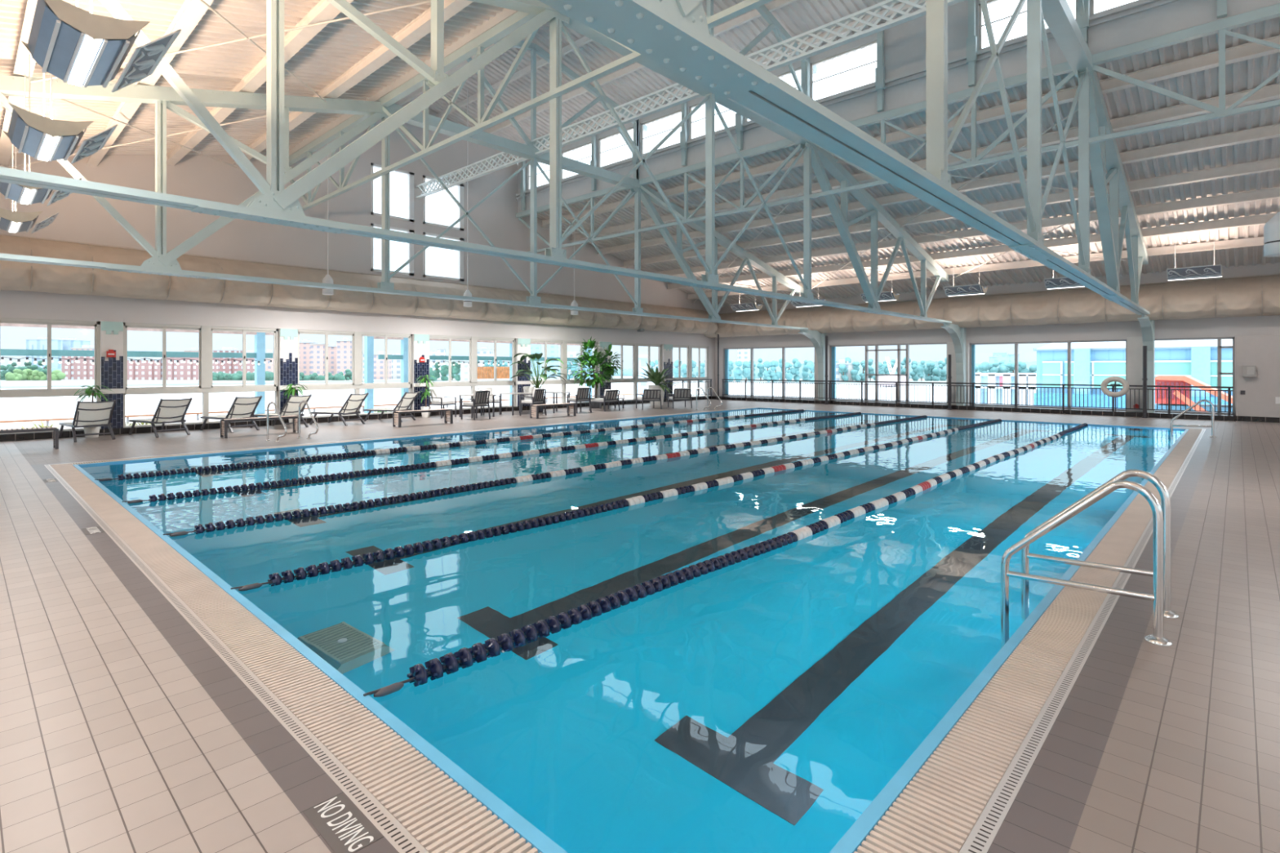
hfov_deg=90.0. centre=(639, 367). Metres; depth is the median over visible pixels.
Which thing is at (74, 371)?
building
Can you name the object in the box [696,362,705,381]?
tree
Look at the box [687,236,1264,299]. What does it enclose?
purlin
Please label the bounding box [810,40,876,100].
window
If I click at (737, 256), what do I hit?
rod
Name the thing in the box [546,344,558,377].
building
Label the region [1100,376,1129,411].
life ring
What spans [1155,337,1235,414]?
window
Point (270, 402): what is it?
ladder rail
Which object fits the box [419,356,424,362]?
alarm box
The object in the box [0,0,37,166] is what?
purlin
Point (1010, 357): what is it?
building
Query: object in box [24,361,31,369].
tree
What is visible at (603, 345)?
pilaster
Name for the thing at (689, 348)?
window
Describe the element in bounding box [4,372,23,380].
tree
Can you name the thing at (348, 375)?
tree
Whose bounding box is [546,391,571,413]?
dining table
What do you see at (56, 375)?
tree
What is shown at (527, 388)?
cushion
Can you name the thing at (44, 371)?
tree
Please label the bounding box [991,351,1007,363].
building
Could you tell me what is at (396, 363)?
building
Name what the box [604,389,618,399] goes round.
chair back
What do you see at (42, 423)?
shrub
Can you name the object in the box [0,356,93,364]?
string lights
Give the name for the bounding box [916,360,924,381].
tree
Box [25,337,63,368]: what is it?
building
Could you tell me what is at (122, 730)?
floor
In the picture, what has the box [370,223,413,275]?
window
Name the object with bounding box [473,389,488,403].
chair back
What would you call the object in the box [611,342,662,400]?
window
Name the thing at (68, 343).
building
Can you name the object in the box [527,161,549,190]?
window
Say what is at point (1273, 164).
purlin
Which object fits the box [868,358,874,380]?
tree
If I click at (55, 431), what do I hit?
slatted bench
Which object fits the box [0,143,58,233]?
uplight
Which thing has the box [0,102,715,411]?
wall
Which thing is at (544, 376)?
potted palm
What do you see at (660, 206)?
rod
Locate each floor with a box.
[0,396,641,429]
[0,399,1279,852]
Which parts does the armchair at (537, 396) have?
leg, frame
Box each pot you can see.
[83,424,100,437]
[288,418,297,425]
[420,406,431,417]
[533,401,544,412]
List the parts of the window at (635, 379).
sash, sash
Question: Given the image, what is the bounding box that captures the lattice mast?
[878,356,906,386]
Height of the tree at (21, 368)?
8.014 m
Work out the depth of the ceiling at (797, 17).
17.96 m
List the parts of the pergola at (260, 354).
post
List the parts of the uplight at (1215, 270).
hanger rod, frame, panel, hanger rod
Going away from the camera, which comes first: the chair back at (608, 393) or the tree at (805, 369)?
the chair back at (608, 393)
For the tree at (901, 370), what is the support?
on the bank
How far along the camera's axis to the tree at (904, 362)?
332.49 m
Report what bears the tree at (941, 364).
on the bank
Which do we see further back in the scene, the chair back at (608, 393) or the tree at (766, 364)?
the tree at (766, 364)
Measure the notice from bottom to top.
0.200 m
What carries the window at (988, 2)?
in the wall at (904, 43)
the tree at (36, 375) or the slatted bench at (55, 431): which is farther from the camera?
the tree at (36, 375)
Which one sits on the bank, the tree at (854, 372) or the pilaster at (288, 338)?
the tree at (854, 372)
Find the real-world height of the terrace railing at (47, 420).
0.780 m
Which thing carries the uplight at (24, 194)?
hanging from the purlin at (21, 64)
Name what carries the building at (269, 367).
on the bank
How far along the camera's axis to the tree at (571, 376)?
372.73 m
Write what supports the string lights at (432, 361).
hanging from the pergola at (368, 340)
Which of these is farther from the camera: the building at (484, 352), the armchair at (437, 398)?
the building at (484, 352)
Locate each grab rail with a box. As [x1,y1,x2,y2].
[1000,480,1173,646]
[1021,469,1178,618]
[1170,399,1216,437]
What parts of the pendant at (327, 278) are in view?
stem, lamp shade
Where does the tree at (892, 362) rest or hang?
on the bank
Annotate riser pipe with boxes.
[717,333,719,399]
[824,335,828,404]
[947,354,951,409]
[1142,346,1147,417]
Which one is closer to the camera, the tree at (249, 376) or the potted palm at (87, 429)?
the potted palm at (87, 429)
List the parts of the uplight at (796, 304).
panel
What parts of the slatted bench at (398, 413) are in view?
leg, leg, frame, leg, leg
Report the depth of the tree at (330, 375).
348.78 m
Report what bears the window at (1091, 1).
in the wall at (904, 43)
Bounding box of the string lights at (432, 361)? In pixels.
[429,360,510,365]
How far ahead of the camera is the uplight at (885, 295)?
23.90 m
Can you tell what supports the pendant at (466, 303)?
hanging from the ceiling at (797, 17)
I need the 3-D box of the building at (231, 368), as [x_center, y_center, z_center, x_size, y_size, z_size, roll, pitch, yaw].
[-260.741,-3.083,406.811,18.578,20.167,15.622,0,0,0]
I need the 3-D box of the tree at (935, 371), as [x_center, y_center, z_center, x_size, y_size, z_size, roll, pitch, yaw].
[151.896,2.213,329.018,4.594,9.708,5.403,0,0,43]
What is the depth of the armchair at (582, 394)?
22.65 m
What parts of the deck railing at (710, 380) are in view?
post, rail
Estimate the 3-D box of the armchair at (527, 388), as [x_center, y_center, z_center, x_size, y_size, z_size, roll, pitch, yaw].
[-3.866,1.142,23.180,0.672,0.921,0.655,0,0,43]
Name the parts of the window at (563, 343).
sash, sash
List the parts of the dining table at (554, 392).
leg, leg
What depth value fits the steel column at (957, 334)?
24.45 m
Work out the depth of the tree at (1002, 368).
298.77 m
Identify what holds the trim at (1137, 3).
attached to the wall at (904, 43)
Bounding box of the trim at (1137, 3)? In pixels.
[515,0,1177,199]
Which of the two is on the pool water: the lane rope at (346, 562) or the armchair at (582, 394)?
the lane rope at (346, 562)
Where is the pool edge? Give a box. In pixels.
[44,407,1205,852]
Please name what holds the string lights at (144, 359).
hanging from the pergola at (260, 354)
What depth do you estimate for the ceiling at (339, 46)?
11.15 m
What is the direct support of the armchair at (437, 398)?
on the floor at (122, 730)
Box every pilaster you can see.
[98,320,124,429]
[278,328,299,419]
[412,333,431,410]
[515,337,531,406]
[598,342,612,397]
[662,344,673,398]
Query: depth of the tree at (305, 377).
344.64 m
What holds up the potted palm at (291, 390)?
on the floor at (122, 730)
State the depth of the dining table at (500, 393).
21.87 m
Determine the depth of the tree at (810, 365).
320.77 m
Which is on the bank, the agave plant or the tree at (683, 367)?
the tree at (683, 367)
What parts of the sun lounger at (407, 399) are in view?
leg, frame, frame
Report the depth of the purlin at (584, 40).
18.39 m
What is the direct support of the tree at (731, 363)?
on the bank
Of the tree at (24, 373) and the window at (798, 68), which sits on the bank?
the tree at (24, 373)
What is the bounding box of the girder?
[415,0,965,199]
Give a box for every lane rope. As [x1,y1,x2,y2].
[94,408,805,481]
[122,412,861,503]
[163,415,927,537]
[231,418,1001,591]
[363,422,1088,697]
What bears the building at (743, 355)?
on the bank
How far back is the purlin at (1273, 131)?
16.37 m
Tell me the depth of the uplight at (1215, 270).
17.88 m
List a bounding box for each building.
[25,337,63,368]
[60,337,90,350]
[61,355,93,379]
[70,345,93,350]
[127,356,161,379]
[161,357,218,379]
[182,346,198,351]
[212,346,246,373]
[236,350,254,373]
[265,349,273,372]
[299,338,318,375]
[309,343,328,375]
[328,342,336,375]
[335,337,351,377]
[362,352,364,378]
[373,350,392,379]
[391,353,400,378]
[429,349,437,370]
[435,348,446,377]
[459,363,469,381]
[477,346,493,366]
[530,343,541,376]
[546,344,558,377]
[567,351,577,378]
[637,354,648,396]
[737,348,750,361]
[835,359,853,381]
[988,355,998,363]
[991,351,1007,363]
[1006,353,1020,362]
[1033,338,1232,408]
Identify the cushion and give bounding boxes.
[431,400,454,404]
[462,402,486,405]
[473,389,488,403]
[478,387,493,399]
[486,399,498,402]
[521,400,542,403]
[523,386,535,396]
[524,397,543,399]
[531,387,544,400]
[568,397,588,400]
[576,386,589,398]
[591,398,617,401]
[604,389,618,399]
[637,397,659,399]
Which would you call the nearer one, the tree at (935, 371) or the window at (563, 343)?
the window at (563, 343)
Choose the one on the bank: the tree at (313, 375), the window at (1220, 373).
the tree at (313, 375)
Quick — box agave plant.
[635,361,679,404]
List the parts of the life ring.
stand post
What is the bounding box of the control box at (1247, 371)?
[1242,365,1255,377]
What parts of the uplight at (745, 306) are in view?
panel, frame, plate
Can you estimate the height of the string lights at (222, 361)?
0.223 m
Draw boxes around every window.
[0,317,100,434]
[123,322,278,427]
[297,329,412,417]
[370,163,413,222]
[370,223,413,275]
[422,175,463,231]
[422,231,463,280]
[429,334,515,409]
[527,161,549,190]
[530,338,597,404]
[561,142,591,179]
[598,126,633,167]
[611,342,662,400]
[640,109,681,154]
[672,344,708,396]
[689,102,735,139]
[723,346,814,399]
[745,67,800,122]
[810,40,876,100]
[830,342,946,404]
[969,339,1126,410]
[978,0,1077,49]
[1090,0,1138,15]
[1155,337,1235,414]
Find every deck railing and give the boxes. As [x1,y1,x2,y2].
[666,378,711,399]
[721,378,1233,415]
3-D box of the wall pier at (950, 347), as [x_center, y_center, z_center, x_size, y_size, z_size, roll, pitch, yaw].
[12.405,0.215,24.969,0.780,2.470,0.169,0,0,43]
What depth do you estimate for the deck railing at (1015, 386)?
23.38 m
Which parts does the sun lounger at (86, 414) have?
leg, leg, frame, frame, leg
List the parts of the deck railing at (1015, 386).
post, post, post, post, post, post, post, post, rail, post, post, post, post, post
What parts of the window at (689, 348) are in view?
sash, sash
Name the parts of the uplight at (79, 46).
plate, hanger rod, plate, panel, frame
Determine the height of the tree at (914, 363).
10.714 m
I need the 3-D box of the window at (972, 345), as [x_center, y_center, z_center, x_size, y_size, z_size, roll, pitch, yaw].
[14.603,0.245,23.170,4.890,2.390,0.200,0,0,43]
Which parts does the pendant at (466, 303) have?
lamp shade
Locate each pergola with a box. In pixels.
[0,323,273,417]
[364,336,591,413]
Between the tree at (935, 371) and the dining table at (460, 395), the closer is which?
the dining table at (460, 395)
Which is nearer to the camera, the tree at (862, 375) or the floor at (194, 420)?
the floor at (194, 420)
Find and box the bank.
[0,376,946,388]
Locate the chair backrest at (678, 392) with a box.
[674,387,689,397]
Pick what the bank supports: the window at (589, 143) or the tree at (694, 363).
the tree at (694, 363)
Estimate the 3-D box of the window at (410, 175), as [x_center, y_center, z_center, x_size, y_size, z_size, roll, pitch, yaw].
[-7.939,-5.580,20.499,0.150,1.600,1.420,0,0,43]
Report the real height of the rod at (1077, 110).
1.085 m
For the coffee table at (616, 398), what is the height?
0.400 m
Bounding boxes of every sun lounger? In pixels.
[58,400,115,442]
[128,397,192,437]
[200,395,262,432]
[249,394,311,429]
[309,392,368,426]
[363,391,419,422]
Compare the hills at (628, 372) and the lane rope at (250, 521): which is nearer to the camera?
the lane rope at (250, 521)
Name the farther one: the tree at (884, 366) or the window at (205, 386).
the tree at (884, 366)
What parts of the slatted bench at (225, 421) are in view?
leg, leg, frame, leg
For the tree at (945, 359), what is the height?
12.559 m
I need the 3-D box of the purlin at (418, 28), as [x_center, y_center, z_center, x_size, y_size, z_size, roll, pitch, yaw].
[-0.378,-5.601,7.469,28.750,0.235,0.200,0,0,43]
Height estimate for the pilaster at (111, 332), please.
2.700 m
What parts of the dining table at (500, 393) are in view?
leg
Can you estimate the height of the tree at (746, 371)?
10.272 m
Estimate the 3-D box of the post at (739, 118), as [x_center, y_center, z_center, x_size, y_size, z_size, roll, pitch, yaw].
[2.656,-6.760,17.102,0.180,1.880,0.120,0,0,43]
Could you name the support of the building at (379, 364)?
on the bank
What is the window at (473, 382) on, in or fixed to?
in the wall at (81, 218)
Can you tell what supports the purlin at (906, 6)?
attached to the roof truss at (277, 205)
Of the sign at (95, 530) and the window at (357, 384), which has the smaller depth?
the sign at (95, 530)
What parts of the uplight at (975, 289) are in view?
frame, panel, hanger rod, plate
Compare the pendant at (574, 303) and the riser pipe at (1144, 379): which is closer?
the riser pipe at (1144, 379)
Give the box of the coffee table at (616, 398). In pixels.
[600,398,625,409]
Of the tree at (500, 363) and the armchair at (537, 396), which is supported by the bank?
the tree at (500, 363)
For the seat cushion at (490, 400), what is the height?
0.080 m
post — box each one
[520,160,525,210]
[590,134,595,191]
[631,119,638,178]
[680,102,687,166]
[735,112,742,151]
[800,60,807,95]
[875,30,884,111]
[966,0,977,87]
[1076,0,1089,44]
[1217,0,1226,18]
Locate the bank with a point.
(63, 383)
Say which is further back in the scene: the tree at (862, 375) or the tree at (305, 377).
the tree at (305, 377)
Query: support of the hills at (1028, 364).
on the bank
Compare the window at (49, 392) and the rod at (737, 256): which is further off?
the rod at (737, 256)
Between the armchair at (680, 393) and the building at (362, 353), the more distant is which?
the building at (362, 353)
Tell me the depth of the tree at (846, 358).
334.93 m
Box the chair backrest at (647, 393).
[643,388,659,398]
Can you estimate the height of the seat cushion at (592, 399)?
0.080 m
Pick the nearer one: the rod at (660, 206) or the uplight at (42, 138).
the uplight at (42, 138)
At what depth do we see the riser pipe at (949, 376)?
24.41 m
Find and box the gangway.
[1155,375,1232,413]
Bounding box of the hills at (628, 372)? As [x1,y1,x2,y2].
[0,366,705,376]
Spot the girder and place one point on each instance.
(906, 16)
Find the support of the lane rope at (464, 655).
on the pool water
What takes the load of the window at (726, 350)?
in the wall at (1231, 326)
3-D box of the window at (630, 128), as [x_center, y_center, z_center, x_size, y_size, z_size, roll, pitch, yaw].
[-0.715,-7.030,20.482,1.708,0.980,0.060,0,0,43]
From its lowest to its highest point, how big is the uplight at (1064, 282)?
1.225 m
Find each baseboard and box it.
[0,395,710,441]
[710,395,1279,422]
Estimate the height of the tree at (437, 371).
10.005 m
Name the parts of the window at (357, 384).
sash, sash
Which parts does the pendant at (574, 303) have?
stem, lamp shade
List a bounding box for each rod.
[6,98,293,168]
[30,0,431,102]
[544,206,725,268]
[644,256,791,302]
[669,167,886,250]
[746,232,936,288]
[835,109,1109,227]
[902,202,1128,280]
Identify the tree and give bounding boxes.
[0,364,11,380]
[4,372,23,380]
[8,362,17,373]
[13,368,27,380]
[15,366,27,370]
[22,368,32,380]
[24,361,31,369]
[30,364,43,371]
[31,369,46,380]
[37,360,47,380]
[51,369,66,380]
[212,372,218,380]
[217,371,227,380]
[224,373,241,380]
[236,370,246,380]
[245,372,254,380]
[265,370,273,380]
[299,372,304,380]
[302,375,311,380]
[309,372,318,380]
[315,375,324,380]
[324,372,333,380]
[331,373,338,380]
[333,371,345,380]
[344,368,351,380]
[429,367,436,381]
[434,362,439,379]
[440,364,448,381]
[451,362,456,380]
[453,361,462,381]
[482,360,491,366]
[496,360,503,366]
[566,336,622,408]
[567,360,571,379]
[568,360,579,379]
[649,360,655,373]
[672,360,681,377]
[680,363,686,377]
[692,360,696,377]
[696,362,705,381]
[728,360,733,381]
[733,360,742,381]
[742,361,751,381]
[746,360,755,381]
[756,358,765,381]
[763,360,773,382]
[769,360,781,382]
[778,358,786,379]
[785,362,795,382]
[791,358,801,382]
[801,360,808,380]
[805,360,814,382]
[838,364,848,381]
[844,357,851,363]
[850,361,861,381]
[858,360,869,381]
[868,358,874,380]
[872,361,884,380]
[880,360,889,373]
[888,359,895,373]
[894,362,902,373]
[900,356,911,377]
[910,360,918,381]
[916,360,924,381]
[924,362,933,381]
[930,362,941,381]
[937,360,946,380]
[944,357,946,379]
[977,361,990,373]
[987,362,999,373]
[997,360,1009,373]
[1006,362,1014,373]
[1017,361,1028,373]
[1027,364,1036,373]
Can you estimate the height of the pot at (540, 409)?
0.420 m
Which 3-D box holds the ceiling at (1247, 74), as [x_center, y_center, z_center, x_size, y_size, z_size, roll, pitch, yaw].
[10.309,-4.505,18.929,29.176,3.072,12.860,0,0,43]
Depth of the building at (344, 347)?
399.98 m
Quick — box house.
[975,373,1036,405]
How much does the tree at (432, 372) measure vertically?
7.449 m
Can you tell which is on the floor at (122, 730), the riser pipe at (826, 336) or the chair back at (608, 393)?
the riser pipe at (826, 336)
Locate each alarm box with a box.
[106,349,115,357]
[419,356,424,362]
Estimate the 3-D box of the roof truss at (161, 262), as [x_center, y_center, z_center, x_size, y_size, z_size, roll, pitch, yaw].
[-2.768,-5.065,16.886,0.300,6.926,28.900,0,0,43]
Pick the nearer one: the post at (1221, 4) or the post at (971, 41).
the post at (1221, 4)
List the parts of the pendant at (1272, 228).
lamp shade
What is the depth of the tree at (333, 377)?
345.48 m
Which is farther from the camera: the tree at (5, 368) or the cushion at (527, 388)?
the tree at (5, 368)
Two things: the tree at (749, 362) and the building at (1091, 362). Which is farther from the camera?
the tree at (749, 362)
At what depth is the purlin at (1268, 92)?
14.70 m
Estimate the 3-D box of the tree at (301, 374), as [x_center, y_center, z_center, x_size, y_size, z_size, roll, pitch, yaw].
[-183.006,4.848,343.660,4.702,4.954,4.741,0,0,43]
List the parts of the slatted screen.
frame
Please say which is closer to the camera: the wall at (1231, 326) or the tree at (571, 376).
the wall at (1231, 326)
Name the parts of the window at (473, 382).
sash, sash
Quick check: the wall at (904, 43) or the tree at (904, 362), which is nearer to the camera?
the wall at (904, 43)
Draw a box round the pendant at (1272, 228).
[1263,211,1279,257]
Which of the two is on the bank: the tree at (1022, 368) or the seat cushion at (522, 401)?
the tree at (1022, 368)
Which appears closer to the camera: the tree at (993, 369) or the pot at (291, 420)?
the pot at (291, 420)
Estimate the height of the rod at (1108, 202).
1.155 m
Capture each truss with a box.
[0,0,951,323]
[0,37,808,329]
[288,0,772,210]
[515,3,1279,253]
[538,0,1150,315]
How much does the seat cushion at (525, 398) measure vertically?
0.080 m
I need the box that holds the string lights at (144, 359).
[128,358,198,364]
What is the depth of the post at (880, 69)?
14.46 m
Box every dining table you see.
[457,394,495,417]
[498,392,533,415]
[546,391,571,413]
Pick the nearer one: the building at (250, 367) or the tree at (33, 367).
the tree at (33, 367)
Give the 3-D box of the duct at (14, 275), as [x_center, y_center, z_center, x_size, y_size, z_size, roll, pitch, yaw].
[-7.360,-2.292,20.286,1.023,1.266,31.800,0,0,43]
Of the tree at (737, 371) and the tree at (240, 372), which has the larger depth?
the tree at (240, 372)
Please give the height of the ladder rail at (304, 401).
0.865 m
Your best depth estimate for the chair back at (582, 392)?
22.58 m
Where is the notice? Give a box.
[1275,396,1279,404]
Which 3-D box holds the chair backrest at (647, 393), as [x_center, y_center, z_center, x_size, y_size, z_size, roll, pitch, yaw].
[0.435,0.985,24.534,0.620,0.370,0.168,0,0,-18]
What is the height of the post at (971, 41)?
1.880 m
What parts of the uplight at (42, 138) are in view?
plate, hanger rod, hanger rod, plate, panel, frame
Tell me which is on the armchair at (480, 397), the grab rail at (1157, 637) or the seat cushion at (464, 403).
the seat cushion at (464, 403)
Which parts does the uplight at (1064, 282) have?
frame, panel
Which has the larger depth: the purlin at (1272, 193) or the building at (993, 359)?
the building at (993, 359)
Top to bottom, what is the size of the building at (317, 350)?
22.217 m
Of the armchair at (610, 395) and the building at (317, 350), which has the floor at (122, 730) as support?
the armchair at (610, 395)
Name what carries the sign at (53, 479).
on the floor at (122, 730)
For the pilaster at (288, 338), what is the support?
attached to the wall at (81, 218)
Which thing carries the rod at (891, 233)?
attached to the roof truss at (277, 205)
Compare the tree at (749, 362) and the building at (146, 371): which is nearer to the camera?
the tree at (749, 362)
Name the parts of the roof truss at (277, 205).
post, gusset plate, post, gusset plate, post, gusset plate, gusset plate, gusset plate, post, monitor frame, gusset plate, post, gusset plate, post, post, gusset plate, post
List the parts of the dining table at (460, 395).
leg, leg, leg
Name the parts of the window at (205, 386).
sash, sash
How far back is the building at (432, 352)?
379.99 m
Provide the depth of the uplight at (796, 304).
26.20 m
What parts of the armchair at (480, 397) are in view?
leg, leg, frame, leg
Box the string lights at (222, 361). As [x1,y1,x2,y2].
[213,358,272,364]
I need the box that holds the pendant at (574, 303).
[570,205,577,315]
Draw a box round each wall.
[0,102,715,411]
[517,0,1279,213]
[715,262,1279,419]
[1235,335,1279,417]
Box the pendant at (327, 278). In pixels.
[322,142,333,294]
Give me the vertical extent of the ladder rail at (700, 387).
0.865 m
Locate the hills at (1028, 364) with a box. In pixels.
[728,360,1036,378]
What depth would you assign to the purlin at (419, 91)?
19.54 m
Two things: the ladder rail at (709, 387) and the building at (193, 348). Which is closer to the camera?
the ladder rail at (709, 387)
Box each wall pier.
[814,345,829,399]
[946,341,969,405]
[1126,336,1142,412]
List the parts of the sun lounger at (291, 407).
frame, frame, leg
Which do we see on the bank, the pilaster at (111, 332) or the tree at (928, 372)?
the tree at (928, 372)
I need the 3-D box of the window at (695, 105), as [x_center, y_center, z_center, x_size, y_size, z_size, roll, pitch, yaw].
[2.075,-7.030,17.877,1.708,0.980,0.060,0,0,43]
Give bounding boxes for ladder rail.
[265,401,287,441]
[297,400,318,439]
[695,386,711,410]
[706,386,722,408]
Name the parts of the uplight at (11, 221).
hanger rod, hanger rod, plate, frame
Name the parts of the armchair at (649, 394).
leg, frame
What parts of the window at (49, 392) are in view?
sash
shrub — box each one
[17,421,59,428]
[125,417,168,425]
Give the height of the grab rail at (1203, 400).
1.614 m
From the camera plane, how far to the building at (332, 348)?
420.00 m
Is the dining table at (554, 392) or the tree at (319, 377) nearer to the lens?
the dining table at (554, 392)
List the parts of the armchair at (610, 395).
frame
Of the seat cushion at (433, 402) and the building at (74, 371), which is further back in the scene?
the building at (74, 371)
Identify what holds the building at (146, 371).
on the bank
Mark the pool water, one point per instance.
(762, 703)
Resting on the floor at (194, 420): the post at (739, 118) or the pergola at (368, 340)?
the pergola at (368, 340)
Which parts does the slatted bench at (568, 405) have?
leg, leg, frame, leg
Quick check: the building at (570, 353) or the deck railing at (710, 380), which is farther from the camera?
the building at (570, 353)
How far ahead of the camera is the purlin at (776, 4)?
17.52 m
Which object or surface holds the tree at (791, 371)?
on the bank
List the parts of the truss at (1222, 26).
post, post, post, post, post, post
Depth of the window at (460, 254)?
22.02 m
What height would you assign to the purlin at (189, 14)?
0.235 m
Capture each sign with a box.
[43,478,58,482]
[81,526,104,534]
[302,793,382,852]
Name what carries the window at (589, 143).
in the wall at (904, 43)
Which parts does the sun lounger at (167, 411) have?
leg, leg, frame, leg, frame, leg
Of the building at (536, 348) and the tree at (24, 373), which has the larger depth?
the building at (536, 348)
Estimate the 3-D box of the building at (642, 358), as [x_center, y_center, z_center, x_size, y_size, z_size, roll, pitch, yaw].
[0.148,2.267,120.948,3.170,9.467,2.696,0,0,0]
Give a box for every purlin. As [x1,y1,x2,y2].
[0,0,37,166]
[85,0,213,165]
[166,0,353,165]
[232,0,472,164]
[395,35,506,105]
[435,35,592,118]
[483,0,796,133]
[507,0,926,159]
[541,35,1279,226]
[570,83,1279,241]
[597,123,1279,254]
[622,157,1279,267]
[654,186,1279,275]
[666,213,1276,289]
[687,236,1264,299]
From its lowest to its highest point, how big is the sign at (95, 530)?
0.004 m
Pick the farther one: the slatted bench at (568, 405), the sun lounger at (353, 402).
the slatted bench at (568, 405)
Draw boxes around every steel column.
[798,328,826,400]
[940,322,965,405]
[1137,313,1155,413]
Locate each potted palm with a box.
[73,385,115,437]
[276,383,308,425]
[416,374,440,417]
[509,352,565,412]
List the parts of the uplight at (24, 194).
hanger rod, hanger rod, plate, panel, frame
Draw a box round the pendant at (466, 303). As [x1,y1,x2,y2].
[463,289,471,306]
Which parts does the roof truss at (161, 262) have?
post, gusset plate, post, gusset plate, post, gusset plate, post, gusset plate, monitor frame, gusset plate, post, gusset plate, post, post, gusset plate, post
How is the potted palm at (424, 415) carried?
on the floor at (122, 730)
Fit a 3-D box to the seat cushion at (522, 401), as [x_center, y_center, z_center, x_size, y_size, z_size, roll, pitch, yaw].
[-3.597,1.120,21.353,0.490,0.080,0.520,0,0,32]
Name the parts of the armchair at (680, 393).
frame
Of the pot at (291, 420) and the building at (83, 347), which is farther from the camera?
the building at (83, 347)
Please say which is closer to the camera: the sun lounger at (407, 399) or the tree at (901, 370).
the sun lounger at (407, 399)
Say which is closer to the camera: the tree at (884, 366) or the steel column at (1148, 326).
the steel column at (1148, 326)
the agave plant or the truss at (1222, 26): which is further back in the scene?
the agave plant
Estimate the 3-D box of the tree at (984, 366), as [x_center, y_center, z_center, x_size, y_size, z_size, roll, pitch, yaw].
[158.054,2.307,294.474,6.419,10.217,6.384,0,0,43]
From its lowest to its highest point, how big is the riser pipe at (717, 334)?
3.400 m
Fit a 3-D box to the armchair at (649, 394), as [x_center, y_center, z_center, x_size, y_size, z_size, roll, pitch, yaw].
[0.336,1.201,24.834,0.795,0.802,0.892,0,0,-18]
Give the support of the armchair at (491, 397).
on the floor at (122, 730)
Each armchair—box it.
[428,388,456,417]
[461,389,490,420]
[476,387,500,415]
[519,387,546,416]
[520,386,546,412]
[566,386,591,413]
[589,389,620,411]
[635,388,662,409]
[667,387,692,408]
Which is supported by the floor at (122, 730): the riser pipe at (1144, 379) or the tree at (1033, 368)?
the riser pipe at (1144, 379)
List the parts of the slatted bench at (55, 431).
frame, leg, leg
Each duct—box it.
[0,233,718,334]
[704,273,1279,337]
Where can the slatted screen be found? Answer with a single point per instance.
(484, 373)
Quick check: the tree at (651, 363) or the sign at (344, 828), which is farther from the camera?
the tree at (651, 363)
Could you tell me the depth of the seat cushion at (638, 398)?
24.54 m
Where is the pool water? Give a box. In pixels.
[80,408,1184,852]
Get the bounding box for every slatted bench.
[0,426,58,448]
[220,415,297,438]
[392,408,453,427]
[529,403,575,418]
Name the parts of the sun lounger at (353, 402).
leg, frame, leg, frame, leg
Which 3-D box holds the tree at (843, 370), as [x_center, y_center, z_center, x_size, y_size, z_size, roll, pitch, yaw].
[104.302,2.710,328.765,4.674,9.184,5.947,0,0,43]
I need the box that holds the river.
[0,378,946,427]
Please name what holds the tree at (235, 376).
on the bank
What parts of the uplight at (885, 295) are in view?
frame, panel, plate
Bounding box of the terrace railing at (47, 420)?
[0,393,643,426]
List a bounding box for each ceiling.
[0,0,503,155]
[408,0,1003,163]
[537,16,1279,307]
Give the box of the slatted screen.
[477,366,509,381]
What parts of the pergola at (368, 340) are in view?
post, post, post, post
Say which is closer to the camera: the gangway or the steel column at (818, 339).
the steel column at (818, 339)
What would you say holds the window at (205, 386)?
in the wall at (81, 218)
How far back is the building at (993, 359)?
419.99 m
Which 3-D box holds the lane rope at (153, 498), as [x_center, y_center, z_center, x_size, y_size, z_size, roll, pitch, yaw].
[0.850,1.616,15.134,0.198,0.124,20.561,0,0,43]
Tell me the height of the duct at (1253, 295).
1.266 m
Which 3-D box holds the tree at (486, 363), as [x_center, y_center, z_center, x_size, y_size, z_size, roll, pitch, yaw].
[-99.044,0.792,414.713,7.186,13.330,7.311,0,0,43]
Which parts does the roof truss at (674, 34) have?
gusset plate, post, gusset plate, post, gusset plate, gusset plate, monitor frame, post, post, post, post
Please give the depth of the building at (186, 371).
360.03 m
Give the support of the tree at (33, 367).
on the bank
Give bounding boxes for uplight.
[0,54,82,205]
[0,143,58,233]
[2,72,117,164]
[21,0,181,92]
[729,283,762,311]
[790,275,826,306]
[860,267,899,302]
[943,258,987,296]
[1043,270,1084,288]
[1166,233,1222,280]
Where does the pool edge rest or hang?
on the basin
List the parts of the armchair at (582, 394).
leg, frame, leg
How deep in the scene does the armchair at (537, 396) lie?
21.17 m
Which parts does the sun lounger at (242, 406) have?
leg, frame, leg, frame, leg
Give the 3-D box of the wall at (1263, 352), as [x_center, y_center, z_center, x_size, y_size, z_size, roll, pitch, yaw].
[21.407,0.325,16.368,9.040,2.550,0.448,0,0,43]
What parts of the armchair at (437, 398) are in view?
leg, frame, leg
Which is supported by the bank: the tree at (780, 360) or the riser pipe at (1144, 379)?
the tree at (780, 360)
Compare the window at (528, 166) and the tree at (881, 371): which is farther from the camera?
the tree at (881, 371)
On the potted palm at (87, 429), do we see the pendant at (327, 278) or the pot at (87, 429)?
the pot at (87, 429)
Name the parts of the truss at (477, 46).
post, post, post, post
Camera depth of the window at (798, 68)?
16.34 m

